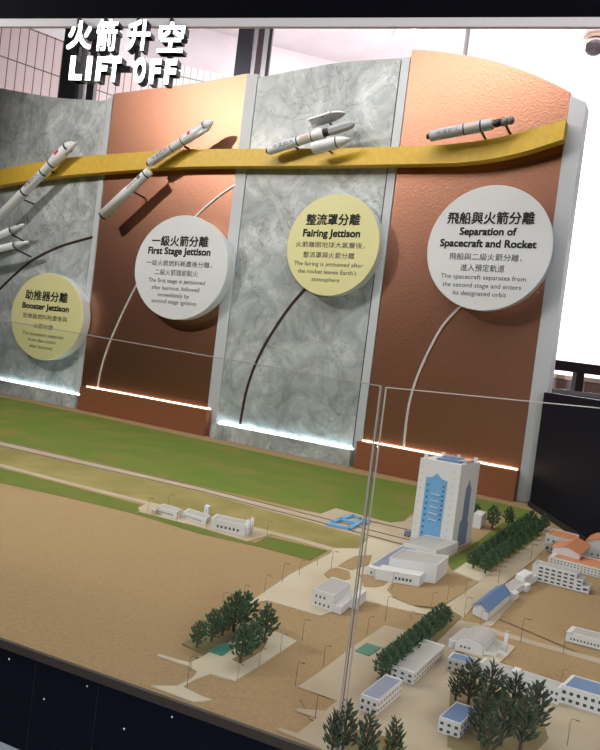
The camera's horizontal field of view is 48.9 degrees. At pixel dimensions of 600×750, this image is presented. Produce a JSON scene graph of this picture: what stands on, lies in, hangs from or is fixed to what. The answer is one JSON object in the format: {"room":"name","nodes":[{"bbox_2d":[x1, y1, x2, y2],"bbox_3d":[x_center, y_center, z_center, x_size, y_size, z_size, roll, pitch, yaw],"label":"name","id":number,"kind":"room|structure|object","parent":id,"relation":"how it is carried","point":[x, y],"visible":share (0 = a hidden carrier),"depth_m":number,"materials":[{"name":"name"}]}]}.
{"room":"museum","nodes":[
{"label":"museum","id":0,"kind":"room"},
{"bbox_2d":[0,28,140,100],"bbox_3d":[-3.546,-1.732,6.279,3.811,5.000,0.101,6,2,-38],"label":"wall","id":1,"kind":"structure","parent":0,"point":[30,58],"depth_m":6.72,"materials":[{"name":"pink tile"}]},
{"bbox_2d":[136,29,338,90],"bbox_3d":[2.138,-1.107,8.712,9.122,5.000,0.101,7,2,-15],"label":"wall","id":2,"kind":"structure","parent":0,"point":[206,50],"depth_m":7.65,"materials":[{"name":"white paint"}]},
{"bbox_2d":[0,0,599,18],"bbox_3d":[-1.183,-2.311,1.497,15.000,2.991,0.010,7,2,14],"label":"ceiling beam","id":3,"kind":"structure","parent":0,"point":[9,9],"depth_m":1.20,"materials":[{"name":"black"}]},
{"bbox_2d":[0,17,599,28],"bbox_3d":[-1.367,-0.820,1.541,15.000,0.016,0.008,7,2,14],"label":"trim","id":4,"kind":"structure","parent":3,"relation":"attached to","point":[432,22],"depth_m":1.18,"materials":[{"name":"white"}]},
{"bbox_2d":[66,17,188,88],"bbox_3d":[-0.337,-0.624,1.273,0.248,0.131,0.019,7,2,14],"label":"hanging sign","id":5,"kind":"object","parent":4,"relation":"hanging from","point":[109,34],"visible":1,"depth_m":1.27,"materials":[{"name":"white plastic"}]},
{"bbox_2d":[207,29,599,124],"bbox_3d":[0.223,-3.871,7.338,18.500,0.100,10.100,7,2,0],"label":"wall","id":6,"kind":"structure","parent":0,"point":[541,48],"depth_m":7.40,"materials":[{"name":"white paint"}]},
{"bbox_2d":[394,29,419,40],"bbox_3d":[1.156,-3.686,7.141,0.280,0.029,0.280,7,2,0],"label":"recessed light","id":7,"kind":"object","parent":6,"relation":"in","point":[401,34],"visible":0.9,"depth_m":7.12,"materials":[{"name":"white"}]},
{"bbox_2d":[470,52,599,81],"bbox_3d":[2.727,-3.514,7.550,1.691,0.012,0.012,7,2,-11],"label":"trim","id":8,"kind":"structure","parent":6,"relation":"attached to","point":[470,52],"depth_m":7.54,"materials":[{"name":"white"}]},
{"bbox_2d":[561,43,584,53],"bbox_3d":[2.906,-3.473,7.028,0.240,0.018,0.240,7,2,0],"label":"recessed light","id":9,"kind":"object","parent":6,"relation":"in","point":[569,48],"visible":0.98,"depth_m":7.00,"materials":[{"name":"white"}]},
{"bbox_2d":[583,30,599,55],"bbox_3d":[3.002,-3.351,6.702,0.240,0.216,0.272,8,2,22],"label":"track spotlight","id":10,"kind":"object","parent":6,"relation":"attached to","point":[591,40],"visible":1,"depth_m":6.65,"materials":[{"name":"white metal"}]},
{"bbox_2d":[554,122,599,378],"bbox_3d":[6.112,-0.649,9.711,6.210,5.000,0.101,7,2,-15],"label":"window","id":11,"kind":"structure","parent":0,"point":[579,335],"depth_m":9.02,"materials":[{"name":"white"}]},
{"bbox_3d":[-0.408,1.268,4.791,18.500,0.100,15.500,7,2,0],"label":"floor","id":12,"kind":"structure","parent":0,"visible":0},
{"bbox_2d":[58,28,82,98],"bbox_3d":[-1.903,-1.501,5.315,0.132,5.000,0.300,7,2,0],"label":"trim","id":13,"kind":"structure","parent":12,"relation":"on","point":[67,89],"depth_m":5.14,"materials":[{"name":"black"}]},
{"bbox_2d":[78,41,91,99],"bbox_3d":[-1.806,-1.487,5.225,0.035,5.000,0.080,7,2,0],"label":"trim","id":14,"kind":"structure","parent":12,"relation":"on","point":[82,87],"depth_m":5.16,"materials":[{"name":"silver metal"}]},
{"bbox_2d":[85,28,99,99],"bbox_3d":[-1.736,-1.478,5.225,0.055,5.000,0.080,7,2,0],"label":"trim","id":15,"kind":"structure","parent":12,"relation":"on","point":[91,90],"depth_m":5.16,"materials":[{"name":"grey"}]},
{"bbox_2d":[233,29,254,75],"bbox_3d":[-0.583,-1.339,5.315,0.112,5.000,0.300,7,2,0],"label":"trim","id":16,"kind":"structure","parent":12,"relation":"on","point":[245,42],"depth_m":5.13,"materials":[{"name":"black"}]},
{"bbox_2d":[250,29,259,73],"bbox_3d":[-0.503,-1.327,5.225,0.030,5.000,0.080,7,2,0],"label":"trim","id":17,"kind":"structure","parent":12,"relation":"on","point":[256,35],"depth_m":5.15,"materials":[{"name":"silver metal"}]},
{"bbox_2d":[254,29,264,74],"bbox_3d":[-0.463,-1.322,5.225,0.040,5.000,0.080,7,2,0],"label":"trim","id":18,"kind":"structure","parent":12,"relation":"on","point":[261,31],"depth_m":5.15,"materials":[{"name":"grey"}]},
{"bbox_2d":[260,29,269,76],"bbox_3d":[-0.422,-1.317,5.225,0.037,5.000,0.080,7,2,0],"label":"trim","id":19,"kind":"structure","parent":12,"relation":"on","point":[267,31],"depth_m":5.15,"materials":[{"name":"silver metal"}]},
{"bbox_2d":[265,29,273,75],"bbox_3d":[-0.390,-1.313,5.225,0.022,5.000,0.080,7,2,0],"label":"trim","id":20,"kind":"structure","parent":12,"relation":"on","point":[271,30],"depth_m":5.15,"materials":[{"name":"black"}]},
{"bbox_2d":[0,392,599,749],"bbox_3d":[-1.079,0.511,2.548,5.406,1.372,2.743,8,2,29],"label":"display case","id":21,"kind":"object","parent":12,"relation":"on","point":[48,702],"visible":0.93,"depth_m":1.00,"materials":[{"name":"black"}]},
{"bbox_2d":[0,88,113,408],"bbox_3d":[-1.895,-0.966,4.515,1.566,2.187,0.150,8,2,30],"label":"backdrop panel","id":22,"kind":"object","parent":21,"relation":"on","point":[61,229],"visible":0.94,"depth_m":4.35,"materials":[{"name":"grey stone"}]},
{"bbox_2d":[0,223,24,240],"bbox_3d":[-2.047,-0.917,4.492,0.620,0.212,0.139,8,2,30],"label":"rocket booster","id":23,"kind":"object","parent":22,"relation":"attached to","point":[10,230],"visible":0.99,"depth_m":4.35,"materials":[{"name":"white"}]},
{"bbox_2d":[0,241,31,256],"bbox_3d":[-1.998,-0.830,4.449,0.643,0.138,0.159,8,2,30],"label":"rocket booster","id":24,"kind":"object","parent":22,"relation":"attached to","point":[12,245],"visible":1,"depth_m":4.30,"materials":[{"name":"white"}]},
{"bbox_2d":[0,141,77,223],"bbox_3d":[-1.902,-1.096,4.410,1.182,0.840,0.150,8,2,30],"label":"launch rocket","id":25,"kind":"object","parent":22,"relation":"attached to","point":[66,148],"visible":0.98,"depth_m":4.22,"materials":[{"name":"white"}]},
{"bbox_2d":[11,273,90,359],"bbox_3d":[-1.614,-0.374,4.256,0.686,0.560,0.066,8,2,30],"label":"disc","id":26,"kind":"object","parent":22,"relation":"attached to","point":[49,300],"visible":0.98,"depth_m":4.21,"materials":[{"name":"yellow plastic"}]},
{"bbox_2d":[0,119,567,188],"bbox_3d":[-0.780,-1.181,3.813,4.350,0.256,0.053,8,2,30],"label":"ribbon","id":27,"kind":"object","parent":22,"relation":"attached to","point":[528,142],"visible":0.96,"depth_m":3.29,"materials":[{"name":"yellow paint"}]},
{"bbox_2d":[78,74,260,435],"bbox_3d":[-0.794,-0.709,3.869,1.080,1.983,0.150,8,2,30],"label":"backdrop panel","id":28,"kind":"object","parent":21,"relation":"on","point":[165,388],"visible":0.76,"depth_m":3.84,"materials":[{"name":"orange metal"}]},
{"bbox_2d":[98,167,152,219],"bbox_3d":[-0.999,-1.054,3.889,0.371,0.296,0.144,8,2,29],"label":"stage","id":29,"kind":"object","parent":28,"relation":"attached to","point":[126,192],"visible":1,"depth_m":3.83,"materials":[{"name":"white"}]},
{"bbox_2d":[146,120,213,166],"bbox_3d":[-0.649,-1.279,3.697,0.450,0.233,0.143,8,2,31],"label":"stage","id":30,"kind":"object","parent":28,"relation":"attached to","point":[203,127],"visible":1,"depth_m":3.63,"materials":[{"name":"white"}]},
{"bbox_2d":[135,215,233,319],"bbox_3d":[-0.660,-0.599,3.714,0.673,0.585,0.066,8,2,30],"label":"disc","id":31,"kind":"object","parent":28,"relation":"attached to","point":[184,267],"visible":1,"depth_m":3.67,"materials":[{"name":"white plastic"}]},
{"bbox_2d":[0,319,382,749],"bbox_3d":[-1.303,0.005,1.375,3.001,0.586,0.006,8,2,21],"label":"glass pane","id":32,"kind":"object","parent":21,"relation":"attached to","point":[380,393],"visible":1,"depth_m":0.83,"materials":[{"name":"grey"}]},
{"bbox_2d":[0,393,599,749],"bbox_3d":[-1.330,0.267,2.610,5.744,0.016,2.597,8,2,30],"label":"model ground","id":33,"kind":"structure","parent":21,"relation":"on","point":[90,578],"depth_m":1.46,"materials":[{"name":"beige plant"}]},
{"bbox_2d":[157,504,181,518],"bbox_3d":[-0.374,0.390,1.891,0.085,0.020,0.042,8,2,29],"label":"workshop","id":34,"kind":"object","parent":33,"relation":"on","point":[164,509],"visible":0.98,"depth_m":1.88,"materials":[{"name":"white"}]},
{"bbox_2d":[183,508,209,523],"bbox_3d":[-0.294,0.402,1.876,0.108,0.017,0.042,8,2,35],"label":"workshop","id":35,"kind":"object","parent":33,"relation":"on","point":[191,514],"visible":0.99,"depth_m":1.86,"materials":[{"name":"white"}]},
{"bbox_2d":[189,620,207,647],"bbox_3d":[-0.167,0.426,1.085,0.028,0.046,0.030,6,2,-39],"label":"round tree","id":36,"kind":"object","parent":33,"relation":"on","point":[199,634],"visible":1,"depth_m":1.08,"materials":[{"name":"green plant"}]},
{"bbox_2d":[202,608,224,641],"bbox_3d":[-0.146,0.422,1.113,0.038,0.058,0.038,8,2,32],"label":"round tree","id":37,"kind":"object","parent":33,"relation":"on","point":[212,618],"visible":0.91,"depth_m":1.11,"materials":[{"name":"green plant"}]},
{"bbox_2d":[214,604,234,635],"bbox_3d":[-0.131,0.424,1.141,0.036,0.056,0.034,7,2,13],"label":"round tree","id":38,"kind":"object","parent":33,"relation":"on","point":[227,621],"visible":0.71,"depth_m":1.14,"materials":[{"name":"green plant"}]},
{"bbox_2d":[210,514,246,535],"bbox_3d":[-0.191,0.410,1.806,0.111,0.030,0.054,8,2,18],"label":"workshop","id":39,"kind":"object","parent":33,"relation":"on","point":[219,522],"visible":0.89,"depth_m":1.78,"materials":[{"name":"white"}]},
{"bbox_2d":[222,589,249,631],"bbox_3d":[-0.114,0.415,1.161,0.050,0.076,0.050,7,2,-5],"label":"round tree","id":40,"kind":"object","parent":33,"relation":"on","point":[233,603],"visible":0.88,"depth_m":1.16,"materials":[{"name":"green plant"}]},
{"bbox_2d":[229,622,257,663],"bbox_3d":[-0.092,0.426,1.052,0.044,0.067,0.044,5,2,-43],"label":"round tree","id":41,"kind":"object","parent":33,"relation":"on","point":[248,648],"visible":1,"depth_m":1.05,"materials":[{"name":"green plant"}]},
{"bbox_2d":[236,589,259,623],"bbox_3d":[-0.097,0.421,1.183,0.044,0.068,0.041,6,2,-24],"label":"round tree","id":42,"kind":"object","parent":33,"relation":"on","point":[248,595],"visible":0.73,"depth_m":1.18,"materials":[{"name":"green plant"}]},
{"bbox_2d":[244,620,263,654],"bbox_3d":[-0.077,0.432,1.084,0.034,0.057,0.037,8,2,28],"label":"round tree","id":43,"kind":"object","parent":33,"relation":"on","point":[254,625],"visible":0.59,"depth_m":1.08,"materials":[{"name":"green plant"}]},
{"bbox_2d":[255,602,280,642],"bbox_3d":[-0.056,0.426,1.133,0.046,0.070,0.047,7,2,9],"label":"round tree","id":44,"kind":"object","parent":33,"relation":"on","point":[270,617],"visible":0.91,"depth_m":1.13,"materials":[{"name":"green plant"}]},
{"bbox_2d":[322,707,345,749],"bbox_3d":[0.043,0.452,0.836,0.031,0.062,0.031,7,2,-10],"label":"tree","id":45,"kind":"object","parent":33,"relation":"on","point":[327,736],"visible":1,"depth_m":0.83,"materials":[{"name":"green plant"}]},
{"bbox_2d":[312,577,366,614],"bbox_3d":[0.083,0.455,1.363,0.079,0.034,0.108,8,2,24],"label":"house","id":46,"kind":"object","parent":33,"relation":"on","point":[334,595],"visible":0.97,"depth_m":1.34,"materials":[{"name":"white"}]},
{"bbox_2d":[326,514,361,529],"bbox_3d":[0.149,0.455,2.056,0.081,0.006,0.186,8,2,24],"label":"platform","id":47,"kind":"object","parent":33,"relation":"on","point":[345,518],"visible":0.96,"depth_m":2.04,"materials":[{"name":"blue"}]},
{"bbox_2d":[331,697,358,749],"bbox_3d":[0.057,0.447,0.838,0.039,0.074,0.036,6,2,-29],"label":"tree","id":48,"kind":"object","parent":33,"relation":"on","point":[351,724],"visible":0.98,"depth_m":0.83,"materials":[{"name":"green plant"}]},
{"bbox_2d":[354,709,382,749],"bbox_3d":[0.085,0.451,0.820,0.037,0.074,0.037,9,2,42],"label":"tree","id":49,"kind":"object","parent":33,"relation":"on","point":[367,727],"visible":1,"depth_m":0.82,"materials":[{"name":"green plant"}]},
{"bbox_2d":[359,674,401,715],"bbox_3d":[0.121,0.476,0.984,0.027,0.024,0.089,8,2,33],"label":"barrack","id":50,"kind":"object","parent":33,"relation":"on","point":[379,695],"visible":0.96,"depth_m":0.97,"materials":[{"name":"white"}]},
{"bbox_2d":[372,649,393,677],"bbox_3d":[0.134,0.463,1.056,0.034,0.048,0.035,6,2,-40],"label":"round tree","id":51,"kind":"object","parent":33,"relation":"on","point":[382,656],"visible":1,"depth_m":1.05,"materials":[{"name":"green plant"}]},
{"bbox_2d":[366,539,417,576],"bbox_3d":[0.257,0.473,1.707,0.048,0.021,0.341,8,2,27],"label":"low wing","id":52,"kind":"object","parent":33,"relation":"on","point":[371,569],"visible":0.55,"depth_m":1.62},
{"bbox_2d":[384,645,400,673],"bbox_3d":[0.149,0.465,1.077,0.033,0.046,0.032,8,2,41],"label":"round tree","id":53,"kind":"object","parent":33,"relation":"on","point":[396,652],"visible":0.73,"depth_m":1.07,"materials":[{"name":"plant"}]},
{"bbox_2d":[382,715,406,749],"bbox_3d":[0.119,0.460,0.828,0.031,0.064,0.034,8,2,24],"label":"tree","id":54,"kind":"object","parent":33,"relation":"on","point":[393,744],"visible":1,"depth_m":0.83,"materials":[{"name":"plant"}]},
{"bbox_2d":[400,636,413,653],"bbox_3d":[0.179,0.468,1.127,0.032,0.044,0.031,7,2,3],"label":"round tree","id":55,"kind":"object","parent":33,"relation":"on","point":[407,637],"visible":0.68,"depth_m":1.12,"materials":[{"name":"plant"}]},
{"bbox_2d":[375,549,448,586],"bbox_3d":[0.274,0.465,1.595,0.119,0.046,0.190,8,2,28],"label":"processing hall","id":56,"kind":"object","parent":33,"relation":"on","point":[413,567],"visible":1,"depth_m":1.56,"materials":[{"name":"white"}]},
{"bbox_2d":[407,631,421,647],"bbox_3d":[0.196,0.470,1.154,0.030,0.043,0.028,7,2,-16],"label":"round tree","id":57,"kind":"object","parent":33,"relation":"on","point":[418,641],"visible":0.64,"depth_m":1.15,"materials":[{"name":"plant"}]},
{"bbox_2d":[391,639,443,684],"bbox_3d":[0.201,0.484,1.117,0.038,0.020,0.143,8,2,32],"label":"barrack","id":58,"kind":"object","parent":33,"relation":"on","point":[417,663],"visible":0.99,"depth_m":1.10,"materials":[{"name":"white"}]},
{"bbox_2d":[414,626,427,641],"bbox_3d":[0.213,0.471,1.185,0.031,0.043,0.030,6,2,-35],"label":"round tree","id":59,"kind":"object","parent":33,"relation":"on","point":[419,627],"visible":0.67,"depth_m":1.18,"materials":[{"name":"plant"}]},
{"bbox_2d":[421,622,433,639],"bbox_3d":[0.232,0.474,1.215,0.027,0.041,0.029,8,2,37],"label":"round tree","id":60,"kind":"object","parent":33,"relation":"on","point":[427,624],"visible":0.65,"depth_m":1.21,"materials":[{"name":"plant"}]},
{"bbox_2d":[403,535,457,555],"bbox_3d":[0.361,0.477,1.825,0.090,0.030,0.166,8,2,36],"label":"assembly hall","id":61,"kind":"object","parent":33,"relation":"on","point":[426,543],"visible":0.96,"depth_m":1.81,"materials":[{"name":"white"}]},
{"bbox_2d":[429,615,441,636],"bbox_3d":[0.252,0.475,1.246,0.029,0.041,0.030,8,2,18],"label":"round tree","id":62,"kind":"object","parent":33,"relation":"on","point":[433,617],"visible":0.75,"depth_m":1.24,"materials":[{"name":"green plastic"}]},
{"bbox_2d":[434,611,447,628],"bbox_3d":[0.273,0.477,1.279,0.026,0.040,0.028,7,2,-1],"label":"round tree","id":63,"kind":"object","parent":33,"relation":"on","point":[442,617],"visible":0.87,"depth_m":1.28,"materials":[{"name":"green plastic"}]},
{"bbox_2d":[410,452,480,546],"bbox_3d":[0.433,0.367,1.955,0.117,0.258,0.169,8,2,36],"label":"tower","id":64,"kind":"object","parent":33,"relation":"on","point":[446,492],"visible":0.98,"depth_m":1.90,"materials":[{"name":"white plastic"}]},
{"bbox_2d":[442,606,453,624],"bbox_3d":[0.293,0.479,1.315,0.028,0.040,0.028,6,2,-20],"label":"round tree","id":65,"kind":"object","parent":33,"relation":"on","point":[448,612],"visible":0.78,"depth_m":1.31,"materials":[{"name":"green plastic"}]},
{"bbox_2d":[437,701,475,737],"bbox_3d":[0.224,0.491,0.939,0.030,0.022,0.067,8,2,36],"label":"house","id":66,"kind":"object","parent":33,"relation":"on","point":[454,721],"visible":0.84,"depth_m":0.92,"materials":[{"name":"white"}]},
{"bbox_2d":[448,668,466,700],"bbox_3d":[0.241,0.475,1.014,0.030,0.052,0.030,7,2,5],"label":"tree","id":67,"kind":"object","parent":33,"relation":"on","point":[454,686],"visible":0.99,"depth_m":1.01,"materials":[{"name":"plant"}]},
{"bbox_2d":[446,652,477,675],"bbox_3d":[0.275,0.492,1.121,0.047,0.022,0.029,8,2,21],"label":"house","id":68,"kind":"object","parent":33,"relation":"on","point":[455,660],"visible":0.64,"depth_m":1.11,"materials":[{"name":"white"}]},
{"bbox_2d":[458,655,483,704],"bbox_3d":[0.261,0.467,1.006,0.042,0.074,0.045,7,2,-14],"label":"tree","id":69,"kind":"object","parent":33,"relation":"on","point":[469,694],"visible":0.96,"depth_m":1.00,"materials":[{"name":"plant"}]},
{"bbox_2d":[466,548,480,567],"bbox_3d":[0.457,0.480,1.728,0.040,0.053,0.037,6,2,-19],"label":"round tree","id":70,"kind":"object","parent":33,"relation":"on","point":[473,560],"visible":0.98,"depth_m":1.72,"materials":[{"name":"green plastic"}]},
{"bbox_2d":[448,626,503,656],"bbox_3d":[0.333,0.494,1.230,0.080,0.026,0.100,8,2,33],"label":"arched hall","id":71,"kind":"object","parent":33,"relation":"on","point":[478,640],"visible":0.98,"depth_m":1.21,"materials":[{"name":"white"}]},
{"bbox_2d":[472,510,486,528],"bbox_3d":[0.605,0.488,2.230,0.030,0.045,0.085,8,2,26],"label":"block","id":72,"kind":"object","parent":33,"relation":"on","point":[479,518],"visible":0.94,"depth_m":2.20,"materials":[{"name":"white"}]},
{"bbox_2d":[467,683,498,740],"bbox_3d":[0.253,0.468,0.910,0.046,0.076,0.042,7,2,1],"label":"tree","id":73,"kind":"object","parent":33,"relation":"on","point":[484,707],"visible":0.75,"depth_m":0.91,"materials":[{"name":"plant"}]},
{"bbox_2d":[479,553,494,572],"bbox_3d":[0.480,0.483,1.695,0.041,0.054,0.041,9,2,44],"label":"round tree","id":74,"kind":"object","parent":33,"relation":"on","point":[483,559],"visible":1,"depth_m":1.69,"materials":[{"name":"green plastic"}]},
{"bbox_2d":[476,708,503,749],"bbox_3d":[0.250,0.473,0.869,0.039,0.067,0.039,8,2,34],"label":"tree","id":75,"kind":"object","parent":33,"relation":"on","point":[485,741],"visible":1,"depth_m":0.87,"materials":[{"name":"green plastic"}]},
{"bbox_2d":[474,658,507,713],"bbox_3d":[0.285,0.466,0.984,0.048,0.084,0.048,6,2,-33],"label":"tree","id":76,"kind":"object","parent":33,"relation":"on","point":[494,671],"visible":0.74,"depth_m":0.98,"materials":[{"name":"plant"}]},
{"bbox_2d":[472,584,510,620],"bbox_3d":[0.422,0.494,1.450,0.038,0.034,0.188,8,2,33],"label":"shed","id":77,"kind":"object","parent":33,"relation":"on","point":[498,596],"visible":1,"depth_m":1.42,"materials":[{"name":"white"}]},
{"bbox_2d":[486,549,498,568],"bbox_3d":[0.507,0.486,1.740,0.037,0.053,0.040,8,2,25],"label":"round tree","id":78,"kind":"object","parent":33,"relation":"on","point":[493,554],"visible":0.62,"depth_m":1.74,"materials":[{"name":"green plastic"}]},
{"bbox_2d":[486,504,500,528],"bbox_3d":[0.650,0.475,2.213,0.048,0.082,0.051,7,2,16],"label":"round tree","id":79,"kind":"object","parent":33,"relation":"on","point":[496,510],"visible":1,"depth_m":2.21,"materials":[{"name":"green plastic"}]},
{"bbox_2d":[488,690,518,746],"bbox_3d":[0.279,0.470,0.903,0.045,0.078,0.045,6,2,-18],"label":"tree","id":80,"kind":"object","parent":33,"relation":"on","point":[504,711],"visible":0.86,"depth_m":0.90,"materials":[{"name":"plant"}]},
{"bbox_2d":[499,630,508,656],"bbox_3d":[0.377,0.490,1.208,0.013,0.044,0.016,8,2,36],"label":"chimney","id":81,"kind":"object","parent":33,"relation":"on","point":[503,651],"visible":1,"depth_m":1.21,"materials":[{"name":"white"}]},
{"bbox_2d":[497,541,510,558],"bbox_3d":[0.566,0.490,1.837,0.038,0.054,0.040,7,2,-13],"label":"round tree","id":82,"kind":"object","parent":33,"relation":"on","point":[504,543],"visible":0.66,"depth_m":1.83,"materials":[{"name":"green plastic"}]},
{"bbox_2d":[503,506,515,526],"bbox_3d":[0.720,0.486,2.275,0.045,0.072,0.046,7,2,-3],"label":"round tree","id":83,"kind":"object","parent":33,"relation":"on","point":[509,513],"visible":0.99,"depth_m":2.27,"materials":[{"name":"green plastic"}]},
{"bbox_2d":[504,537,517,555],"bbox_3d":[0.601,0.491,1.890,0.042,0.056,0.043,6,2,-32],"label":"round tree","id":84,"kind":"object","parent":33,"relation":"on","point":[512,544],"visible":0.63,"depth_m":1.88,"materials":[{"name":"green plastic"}]},
{"bbox_2d":[500,670,528,711],"bbox_3d":[0.317,0.474,0.976,0.046,0.075,0.042,8,2,38],"label":"tree","id":85,"kind":"object","parent":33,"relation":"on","point":[510,682],"visible":0.49,"depth_m":0.97,"materials":[{"name":"plant"}]},
{"bbox_2d":[510,534,522,551],"bbox_3d":[0.635,0.494,1.945,0.041,0.055,0.038,8,2,39],"label":"round tree","id":86,"kind":"object","parent":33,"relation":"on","point":[516,538],"visible":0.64,"depth_m":1.94,"materials":[{"name":"green plastic"}]},
{"bbox_2d":[479,658,562,704],"bbox_3d":[0.360,0.500,1.081,0.131,0.030,0.025,8,2,28],"label":"house","id":87,"kind":"object","parent":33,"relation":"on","point":[554,687],"visible":0.36,"depth_m":1.07,"materials":[{"name":"white"}]},
{"bbox_2d":[505,569,536,600],"bbox_3d":[0.538,0.507,1.609,0.040,0.027,0.215,8,2,36],"label":"building","id":88,"kind":"structure","parent":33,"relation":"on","point":[523,580],"depth_m":1.60,"materials":[{"name":"white"}]},
{"bbox_2d":[515,529,527,547],"bbox_3d":[0.670,0.496,2.003,0.044,0.057,0.043,8,2,21],"label":"round tree","id":89,"kind":"object","parent":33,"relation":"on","point":[521,533],"visible":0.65,"depth_m":2.00,"materials":[{"name":"green plastic"}]},
{"bbox_2d":[507,691,541,749],"bbox_3d":[0.304,0.472,0.898,0.049,0.081,0.045,6,2,-37],"label":"tree","id":90,"kind":"object","parent":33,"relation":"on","point":[521,714],"visible":1,"depth_m":0.90,"materials":[{"name":"plant"}]},
{"bbox_2d":[519,679,555,732],"bbox_3d":[0.338,0.473,0.942,0.049,0.085,0.049,8,2,19],"label":"tree","id":91,"kind":"object","parent":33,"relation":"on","point":[537,688],"visible":0.69,"depth_m":0.94,"materials":[{"name":"green plastic"}]},
{"bbox_2d":[544,528,578,551],"bbox_3d":[0.807,0.516,2.034,0.079,0.050,0.120,8,2,31],"label":"block","id":92,"kind":"object","parent":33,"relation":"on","point":[553,536],"visible":0.62,"depth_m":2.01,"materials":[{"name":"white"}]},
{"bbox_2d":[536,562,591,593],"bbox_3d":[0.672,0.514,1.678,0.127,0.042,0.043,8,2,29],"label":"block","id":93,"kind":"object","parent":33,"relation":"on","point":[548,573],"visible":1,"depth_m":1.67,"materials":[{"name":"white"}]},
{"bbox_2d":[551,537,590,559],"bbox_3d":[0.800,0.517,1.949,0.083,0.051,0.170,8,2,34],"label":"gabled house","id":94,"kind":"object","parent":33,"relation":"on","point":[577,548],"visible":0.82,"depth_m":1.91,"materials":[{"name":"white"}]},
{"bbox_2d":[548,552,599,577],"bbox_3d":[0.828,0.537,1.839,0.240,0.024,0.113,8,2,32],"label":"block","id":95,"kind":"object","parent":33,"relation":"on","point":[586,565],"visible":0.82,"depth_m":1.83,"materials":[{"name":"white"}]},
{"bbox_2d":[560,675,599,714],"bbox_3d":[0.484,0.516,1.048,0.130,0.029,0.054,8,2,24],"label":"house","id":96,"kind":"object","parent":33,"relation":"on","point":[576,691],"visible":1,"depth_m":1.04,"materials":[{"name":"white"}]},
{"bbox_2d":[565,626,599,649],"bbox_3d":[0.602,0.528,1.303,0.145,0.019,0.045,8,2,22],"label":"shed","id":97,"kind":"object","parent":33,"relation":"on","point":[580,636],"visible":1,"depth_m":1.30,"materials":[{"name":"white"}]},
{"bbox_2d":[585,533,599,558],"bbox_3d":[0.931,0.526,2.041,0.081,0.060,0.115,8,2,31],"label":"house","id":98,"kind":"object","parent":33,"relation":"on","point":[593,540],"visible":0.88,"depth_m":2.00,"materials":[{"name":"white"}]},
{"bbox_2d":[210,56,410,466],"bbox_3d":[0.044,-0.588,3.381,0.868,1.976,0.150,8,2,30],"label":"backdrop panel","id":99,"kind":"object","parent":21,"relation":"on","point":[274,321],"visible":0.83,"depth_m":3.36,"materials":[{"name":"grey stone"}]},
{"bbox_2d":[265,120,355,154],"bbox_3d":[0.066,-1.162,3.279,0.490,0.143,0.142,8,2,31],"label":"rocket","id":100,"kind":"object","parent":99,"relation":"attached to","point":[320,133],"visible":1,"depth_m":3.22,"materials":[{"name":"white"}]},
{"bbox_2d":[306,111,345,127],"bbox_3d":[0.115,-1.241,3.207,0.161,0.066,0.190,7,2,-14],"label":"rocket fairing half","id":101,"kind":"object","parent":99,"relation":"attached to","point":[331,116],"visible":0.98,"depth_m":3.20,"materials":[{"name":"white"}]},
{"bbox_2d":[311,136,349,153],"bbox_3d":[0.137,-1.103,3.176,0.157,0.068,0.173,6,2,-17],"label":"rocket fairing half","id":102,"kind":"object","parent":99,"relation":"attached to","point":[336,142],"visible":0.98,"depth_m":3.15,"materials":[{"name":"white"}]},
{"bbox_2d":[287,194,383,296],"bbox_3d":[0.168,-0.632,3.238,0.507,0.498,0.066,8,2,30],"label":"disc","id":103,"kind":"object","parent":99,"relation":"attached to","point":[335,245],"visible":1,"depth_m":3.20,"materials":[{"name":"yellow plastic"}]},
{"bbox_2d":[339,387,599,749],"bbox_3d":[0.519,0.291,0.817,0.887,0.496,0.004,7,2,2],"label":"glass pane","id":104,"kind":"object","parent":21,"relation":"attached to","point":[385,387],"visible":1,"depth_m":0.83,"materials":[{"name":"grey"}]},
{"bbox_2d":[354,50,588,502],"bbox_3d":[0.761,-0.495,2.963,0.812,1.990,0.150,8,2,30],"label":"backdrop panel","id":105,"kind":"object","parent":21,"relation":"on","point":[426,341],"visible":0.82,"depth_m":2.94,"materials":[{"name":"orange metal"}]},
{"bbox_2d":[426,118,493,140],"bbox_3d":[0.714,-1.061,2.904,0.292,0.080,0.141,8,2,30],"label":"stage","id":106,"kind":"object","parent":105,"relation":"attached to","point":[480,126],"visible":1,"depth_m":2.84,"materials":[{"name":"grey"}]},
{"bbox_2d":[427,185,554,311],"bbox_3d":[0.819,-0.544,2.859,0.539,0.540,0.066,8,2,30],"label":"disc","id":107,"kind":"object","parent":105,"relation":"attached to","point":[491,248],"visible":1,"depth_m":2.82,"materials":[{"name":"white plastic"}]},
{"bbox_2d":[493,116,514,134],"bbox_3d":[0.880,-1.061,2.812,0.085,0.044,0.133,8,2,29],"label":"spacecraft","id":108,"kind":"object","parent":105,"relation":"attached to","point":[510,120],"visible":0.99,"depth_m":2.76,"materials":[{"name":"black"}]},
{"bbox_2d":[463,29,469,55],"bbox_3d":[0.812,-1.116,3.566,0.024,5.000,0.024,7,2,0],"label":"suspension rod","id":109,"kind":"structure","parent":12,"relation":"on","point":[467,33],"depth_m":3.54,"materials":[{"name":"white"}]},
{"bbox_2d":[552,374,567,389],"bbox_3d":[1.945,0.740,5.217,0.217,1.495,0.460,7,2,0],"label":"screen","id":110,"kind":"object","parent":12,"relation":"on","point":[559,382],"visible":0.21,"depth_m":5.00,"materials":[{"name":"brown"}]},
{"bbox_2d":[551,360,599,399],"bbox_3d":[2.062,0.782,3.585,2.200,1.539,0.080,7,2,-8],"label":"railing","id":111,"kind":"object","parent":12,"relation":"on","point":[579,370],"visible":0.17,"depth_m":3.44,"materials":[{"name":"grey"}]},
{"bbox_2d":[564,376,599,393],"bbox_3d":[1.997,0.761,4.817,0.241,1.491,0.460,7,2,0],"label":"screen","id":112,"kind":"object","parent":12,"relation":"on","point":[590,385],"visible":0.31,"depth_m":4.63,"materials":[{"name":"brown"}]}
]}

